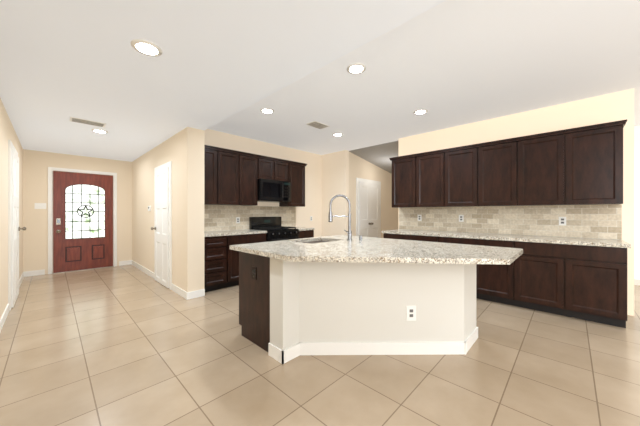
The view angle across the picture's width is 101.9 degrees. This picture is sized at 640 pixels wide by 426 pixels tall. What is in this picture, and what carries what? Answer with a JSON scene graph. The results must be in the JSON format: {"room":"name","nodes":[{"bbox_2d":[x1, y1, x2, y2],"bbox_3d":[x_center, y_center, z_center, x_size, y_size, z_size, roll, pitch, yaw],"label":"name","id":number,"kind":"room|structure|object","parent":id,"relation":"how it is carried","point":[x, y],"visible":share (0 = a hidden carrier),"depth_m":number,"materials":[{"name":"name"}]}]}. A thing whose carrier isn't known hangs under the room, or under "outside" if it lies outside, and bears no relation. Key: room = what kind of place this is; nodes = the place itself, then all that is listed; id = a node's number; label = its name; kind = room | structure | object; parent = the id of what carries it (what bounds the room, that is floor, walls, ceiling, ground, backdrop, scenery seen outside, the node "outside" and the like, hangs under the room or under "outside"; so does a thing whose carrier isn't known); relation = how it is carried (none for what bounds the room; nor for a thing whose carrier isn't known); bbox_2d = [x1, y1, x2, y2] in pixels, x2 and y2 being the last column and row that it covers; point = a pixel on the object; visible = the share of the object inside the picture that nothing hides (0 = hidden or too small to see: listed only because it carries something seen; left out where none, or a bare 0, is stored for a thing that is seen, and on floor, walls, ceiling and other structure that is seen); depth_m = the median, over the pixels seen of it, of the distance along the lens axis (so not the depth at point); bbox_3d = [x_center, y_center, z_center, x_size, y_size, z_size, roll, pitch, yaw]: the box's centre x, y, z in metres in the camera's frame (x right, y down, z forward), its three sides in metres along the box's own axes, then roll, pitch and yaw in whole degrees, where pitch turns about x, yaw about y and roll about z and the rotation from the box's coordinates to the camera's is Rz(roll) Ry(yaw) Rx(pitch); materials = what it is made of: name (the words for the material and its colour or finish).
{"room":"kitchen","nodes":[
{"label":"kitchen","id":0,"kind":"room"},
{"bbox_2d":[0,98,22,318],"bbox_3d":[-1.841,-0.235,1.167,11.270,2.950,0.120,0,0,44],"label":"wall","id":1,"kind":"structure","parent":0,"point":[7,132],"depth_m":3.10,"materials":[{"name":"beige paint"}]},
{"bbox_2d":[0,303,8,331],"bbox_3d":[-0.835,1.190,0.287,8.600,0.100,0.012,0,0,44],"label":"baseboard","id":2,"kind":"structure","parent":1,"relation":"attached to","point":[6,311],"depth_m":2.94,"materials":[{"name":"white wood"}]},
{"bbox_2d":[8,140,17,310],"bbox_3d":[-4.321,0.155,3.659,1.040,2.170,0.020,0,0,44],"label":"door frame","id":3,"kind":"structure","parent":1,"relation":"attached to","point":[10,145],"depth_m":3.30,"materials":[{"name":"white wood"}]},
{"bbox_2d":[11,148,25,307],"bbox_3d":[-4.287,0.194,3.694,0.860,2.068,0.112,0,0,44],"label":"door","id":4,"kind":"structure","parent":1,"relation":"in","point":[15,228],"depth_m":3.58,"materials":[{"name":"white wood"}]},
{"bbox_2d":[19,272,24,286],"bbox_3d":[-5.241,1.190,4.541,1.450,0.100,0.012,0,0,44],"label":"baseboard","id":5,"kind":"structure","parent":1,"relation":"attached to","point":[23,274],"depth_m":4.63,"materials":[{"name":"white wood"}]},
{"bbox_2d":[23,149,131,273],"bbox_3d":[-5.206,-0.235,5.708,0.120,2.950,1.740,0,0,44],"label":"wall","id":6,"kind":"structure","parent":0,"point":[36,164],"depth_m":5.27,"materials":[{"name":"beige paint"}]},
{"bbox_2d":[35,203,45,208],"bbox_3d":[-5.603,-0.140,5.202,0.010,0.118,0.160,0,0,44],"label":"light switch","id":7,"kind":"object","parent":6,"relation":"attached to","point":[40,205],"visible":1,"depth_m":5.20,"materials":[{"name":"white plastic"}]},
{"bbox_2d":[48,167,116,273],"bbox_3d":[-5.126,0.151,5.659,0.062,2.177,1.114,0,0,44],"label":"door frame","id":8,"kind":"structure","parent":6,"relation":"attached to","point":[50,169],"depth_m":5.54,"materials":[{"name":"white"}]},
{"bbox_2d":[53,171,112,272],"bbox_3d":[-5.100,0.182,5.634,0.128,2.085,0.960,0,0,44],"label":"entry door","id":9,"kind":"structure","parent":6,"relation":"in","point":[82,221],"depth_m":5.61,"materials":[{"name":"brown wood"}]},
{"bbox_2d":[132,127,203,291],"bbox_3d":[-3.191,-0.235,5.139,3.810,2.950,0.240,0,0,44],"label":"wall","id":10,"kind":"structure","parent":0,"point":[182,150],"depth_m":3.96,"materials":[{"name":"beige paint"}]},
{"bbox_2d":[131,260,153,277],"bbox_3d":[-3.821,1.190,5.573,2.060,0.100,0.012,0,0,44],"label":"baseboard","id":11,"kind":"structure","parent":10,"relation":"attached to","point":[145,270],"depth_m":5.46,"materials":[{"name":"white wood"}]},
{"bbox_2d":[151,167,168,287],"bbox_3d":[-2.779,0.239,4.493,0.760,1.978,0.112,0,0,44],"label":"hall door","id":12,"kind":"structure","parent":10,"relation":"in","point":[161,228],"depth_m":4.45,"materials":[{"name":"white wood"}]},
{"bbox_2d":[154,161,171,289],"bbox_3d":[-2.746,0.200,4.527,0.940,2.080,0.020,0,0,44],"label":"door frame","id":13,"kind":"structure","parent":10,"relation":"attached to","point":[165,165],"depth_m":4.23,"materials":[{"name":"white wood"}]},
{"bbox_2d":[171,283,188,299],"bbox_3d":[-2.155,1.190,3.964,0.712,0.100,0.012,0,0,44],"label":"baseboard","id":14,"kind":"structure","parent":10,"relation":"attached to","point":[187,295],"depth_m":3.90,"materials":[{"name":"white wood"}]},
{"bbox_2d":[0,0,445,161],"bbox_3d":[-1.069,-1.475,1.880,11.150,0.470,1.980,0,0,44],"label":"ceiling","id":15,"kind":"structure","parent":0,"point":[62,62],"depth_m":2.08,"materials":[{"name":"white paint"}]},
{"bbox_2d":[69,117,105,126],"bbox_3d":[-3.159,-1.235,3.538,0.200,0.010,0.360,0,0,44],"label":"ceiling vent","id":16,"kind":"object","parent":15,"relation":"in","point":[84,121],"visible":1,"depth_m":3.53,"materials":[{"name":"white metal"}]},
{"bbox_2d":[91,129,107,132],"bbox_3d":[-3.329,-1.235,3.924,0.200,0.010,0.200,0,0,44],"label":"recessed light","id":17,"kind":"object","parent":15,"relation":"in","point":[99,130],"visible":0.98,"depth_m":3.92,"materials":[{"name":"white"}]},
{"bbox_2d":[131,39,162,56],"bbox_3d":[-1.300,-1.235,1.950,0.200,0.010,0.200,0,0,44],"label":"recessed light","id":18,"kind":"object","parent":15,"relation":"in","point":[147,47],"visible":0.98,"depth_m":1.93,"materials":[{"name":"white"}]},
{"bbox_2d":[204,129,320,236],"bbox_3d":[-1.141,-0.235,5.599,0.120,2.950,3.270,0,0,44],"label":"wall","id":19,"kind":"structure","parent":0,"point":[312,161],"depth_m":6.14,"materials":[{"name":"beige paint"}]},
{"bbox_2d":[204,145,306,206],"bbox_3d":[-1.248,-0.627,5.133,0.367,0.965,2.380,0,0,44],"label":"upper cabinet","id":20,"kind":"object","parent":19,"relation":"attached to","point":[231,177],"visible":0.88,"depth_m":4.75,"materials":[{"name":"brown wood"}]},
{"bbox_2d":[258,179,290,202],"bbox_3d":[-1.002,-0.443,5.322,0.454,0.426,0.750,0,0,44],"label":"microwave","id":21,"kind":"object","parent":20,"relation":"attached to","point":[276,191],"visible":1,"depth_m":5.15,"materials":[{"name":"black metal"}]},
{"bbox_2d":[0,264,639,425],"bbox_3d":[0.990,1.290,4.048,11.600,0.100,8.400,0,0,44],"label":"floor","id":22,"kind":"structure","parent":0,"point":[127,345],"depth_m":2.03,"materials":[{"name":"tile"}]},
{"bbox_2d":[204,205,314,291],"bbox_3d":[-1.173,0.547,5.015,0.639,1.385,2.378,0,0,44],"label":"base cabinet","id":23,"kind":"object","parent":22,"relation":"on","point":[223,230],"visible":0.4,"depth_m":4.57,"materials":[{"name":"brown wood"}]},
{"bbox_2d":[249,217,298,241],"bbox_3d":[-0.903,0.660,5.226,0.701,1.160,0.748,0,0,44],"label":"gas range","id":24,"kind":"object","parent":22,"relation":"on","point":[274,228],"visible":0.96,"depth_m":5.17,"materials":[{"name":"black metal"}]},
{"bbox_2d":[239,239,477,363],"bbox_3d":[0.358,0.803,2.622,1.814,0.874,1.636,0,0,44],"label":"kitchen island","id":25,"kind":"object","parent":22,"relation":"on","point":[335,295],"depth_m":2.28,"materials":[{"name":"beige paint"}]},
{"bbox_2d":[230,235,521,298],"bbox_3d":[0.474,0.346,2.496,2.164,0.040,1.750,0,0,44],"label":"island countertop","id":26,"kind":"structure","parent":25,"relation":"on","point":[448,268],"depth_m":2.28,"materials":[{"name":"beige stone"}]},
{"bbox_2d":[328,194,362,239],"bbox_3d":[0.302,0.051,3.108,0.322,0.550,0.284,0,0,44],"label":"faucet","id":27,"kind":"object","parent":26,"relation":"on","point":[330,219],"visible":1,"depth_m":3.10,"materials":[{"name":"silver metal"}]},
{"bbox_2d":[383,233,433,241],"bbox_3d":[1.748,0.803,4.614,1.025,0.874,0.666,0,0,44],"label":"base cabinet","id":28,"kind":"object","parent":22,"relation":"on","point":[404,236],"depth_m":4.43,"materials":[{"name":"brown wood"}]},
{"bbox_2d":[434,237,505,303],"bbox_3d":[2.419,0.803,3.966,1.088,0.874,0.666,0,0,44],"label":"base cabinet","id":29,"kind":"object","parent":22,"relation":"on","point":[490,278],"depth_m":3.61,"materials":[{"name":"brown wood"}]},
{"bbox_2d":[506,241,626,327],"bbox_3d":[3.090,0.803,3.318,1.025,0.874,0.666,0,0,44],"label":"base cabinet","id":30,"kind":"object","parent":22,"relation":"on","point":[575,266],"depth_m":3.02,"materials":[{"name":"brown wood"}]},
{"bbox_2d":[382,229,629,248],"bbox_3d":[2.415,0.346,3.962,2.930,0.041,0.678,0,0,44],"label":"countertop","id":31,"kind":"structure","parent":30,"relation":"on","point":[610,242],"depth_m":3.45,"materials":[{"name":"beige stone"}]},
{"bbox_2d":[321,150,348,236],"bbox_3d":[0.324,-0.235,6.540,0.920,2.950,0.120,0,0,44],"label":"wall","id":32,"kind":"structure","parent":0,"point":[334,173],"depth_m":6.40,"materials":[{"name":"beige paint"}]},
{"bbox_2d":[349,152,397,237],"bbox_3d":[1.602,-0.235,7.287,0.120,2.950,2.730,0,0,44],"label":"wall","id":33,"kind":"structure","parent":0,"point":[359,167],"depth_m":7.12,"materials":[{"name":"beige paint"}]},
{"bbox_2d":[356,178,380,237],"bbox_3d":[1.302,0.180,6.875,0.020,2.120,1.140,0,0,44],"label":"door frame","id":34,"kind":"structure","parent":33,"relation":"attached to","point":[358,180],"depth_m":6.51,"materials":[{"name":"white wood"}]},
{"bbox_2d":[359,182,379,237],"bbox_3d":[1.337,0.219,6.842,0.112,2.018,0.960,0,0,44],"label":"pantry door","id":35,"kind":"structure","parent":33,"relation":"in","point":[369,209],"depth_m":6.84,"materials":[{"name":"white wood"}]},
{"bbox_2d":[349,141,397,173],"bbox_3d":[2.089,-1.403,6.734,1.350,0.615,2.610,0,0,44],"label":"ceiling","id":36,"kind":"structure","parent":0,"point":[379,155],"depth_m":6.25,"materials":[{"name":"grey paint"}]},
{"bbox_2d":[208,0,639,154],"bbox_3d":[2.573,-1.605,3.493,8.150,0.210,5.400,0,0,44],"label":"ceiling","id":37,"kind":"structure","parent":0,"point":[449,63],"depth_m":2.83,"materials":[{"name":"white paint"}]},
{"bbox_2d":[260,108,273,113],"bbox_3d":[-0.774,-1.495,3.805,0.200,0.010,0.200,0,0,44],"label":"recessed light","id":38,"kind":"object","parent":37,"relation":"in","point":[267,110],"visible":1,"depth_m":3.78,"materials":[{"name":"white"}]},
{"bbox_2d":[306,121,329,128],"bbox_3d":[-0.035,-1.495,4.427,0.220,0.010,0.360,0,0,44],"label":"ceiling vent","id":39,"kind":"object","parent":37,"relation":"in","point":[316,124],"visible":0.98,"depth_m":4.42,"materials":[{"name":"white metal"}]},
{"bbox_2d":[347,63,365,73],"bbox_3d":[0.377,-1.495,2.694,0.200,0.010,0.200,0,0,44],"label":"recessed light","id":40,"kind":"object","parent":37,"relation":"in","point":[355,68],"visible":1,"depth_m":2.68,"materials":[{"name":"white"}]},
{"bbox_2d":[413,109,427,114],"bbox_3d":[1.489,-1.495,3.845,0.200,0.010,0.200,0,0,44],"label":"recessed light","id":41,"kind":"object","parent":37,"relation":"in","point":[420,111],"visible":0.88,"depth_m":3.82,"materials":[{"name":"white"}]},
{"bbox_2d":[459,215,463,221],"bbox_3d":[2.405,0.090,4.419,0.075,0.118,0.007,0,0,44],"label":"electrical outlet","id":42,"kind":"object","parent":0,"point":[461,218],"visible":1,"depth_m":4.41,"materials":[{"name":"white plastic"}]},
{"bbox_2d":[398,88,633,315],"bbox_3d":[2.723,-0.235,4.224,3.050,2.950,0.120,0,0,44],"label":"wall","id":43,"kind":"structure","parent":0,"point":[611,107],"depth_m":3.53,"materials":[{"name":"beige paint"}]},
{"bbox_2d":[390,155,412,206],"bbox_3d":[1.679,-0.566,4.889,0.544,0.923,0.366,0,0,44],"label":"upper cabinet","id":44,"kind":"object","parent":43,"relation":"attached to","point":[402,167],"depth_m":4.80,"materials":[{"name":"brown wood"}]},
{"bbox_2d":[413,151,440,206],"bbox_3d":[2.003,-0.566,4.576,0.605,0.923,0.366,0,0,44],"label":"upper cabinet","id":45,"kind":"object","parent":43,"relation":"attached to","point":[427,165],"depth_m":4.48,"materials":[{"name":"brown wood"}]},
{"bbox_2d":[441,147,472,206],"bbox_3d":[2.350,-0.566,4.241,0.606,0.923,0.366,0,0,44],"label":"upper cabinet","id":46,"kind":"object","parent":43,"relation":"attached to","point":[456,163],"depth_m":4.15,"materials":[{"name":"brown wood"}]},
{"bbox_2d":[473,139,508,206],"bbox_3d":[2.696,-0.566,3.906,0.606,0.923,0.366,0,0,44],"label":"upper cabinet","id":47,"kind":"object","parent":43,"relation":"attached to","point":[490,160],"depth_m":3.83,"materials":[{"name":"brown wood"}]},
{"bbox_2d":[509,131,556,205],"bbox_3d":[3.043,-0.566,3.572,0.605,0.923,0.366,0,0,44],"label":"upper cabinet","id":48,"kind":"object","parent":43,"relation":"attached to","point":[532,158],"depth_m":3.49,"materials":[{"name":"brown wood"}]},
{"bbox_2d":[557,120,624,204],"bbox_3d":[3.367,-0.566,3.259,0.544,0.923,0.366,0,0,44],"label":"upper cabinet","id":49,"kind":"object","parent":43,"relation":"attached to","point":[583,165],"depth_m":3.12,"materials":[{"name":"brown wood"}]},
{"bbox_2d":[559,217,565,224],"bbox_3d":[3.311,0.110,3.544,0.075,0.118,0.007,0,0,44],"label":"electrical outlet","id":50,"kind":"object","parent":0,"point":[562,220],"visible":1,"depth_m":3.54,"materials":[{"name":"white plastic"}]},
{"bbox_2d":[634,125,639,279],"bbox_3d":[5.307,-0.235,4.689,5.880,2.950,0.120,0,0,44],"label":"wall","id":51,"kind":"structure","parent":0,"point":[636,202],"depth_m":4.46,"materials":[{"name":"white paint"}]},
{"bbox_2d":[634,279,639,285],"bbox_3d":[5.261,1.190,4.642,5.880,0.100,0.012,0,0,44],"label":"baseboard","id":52,"kind":"structure","parent":51,"relation":"attached to","point":[636,281],"depth_m":4.46,"materials":[{"name":"white wood"}]}
]}

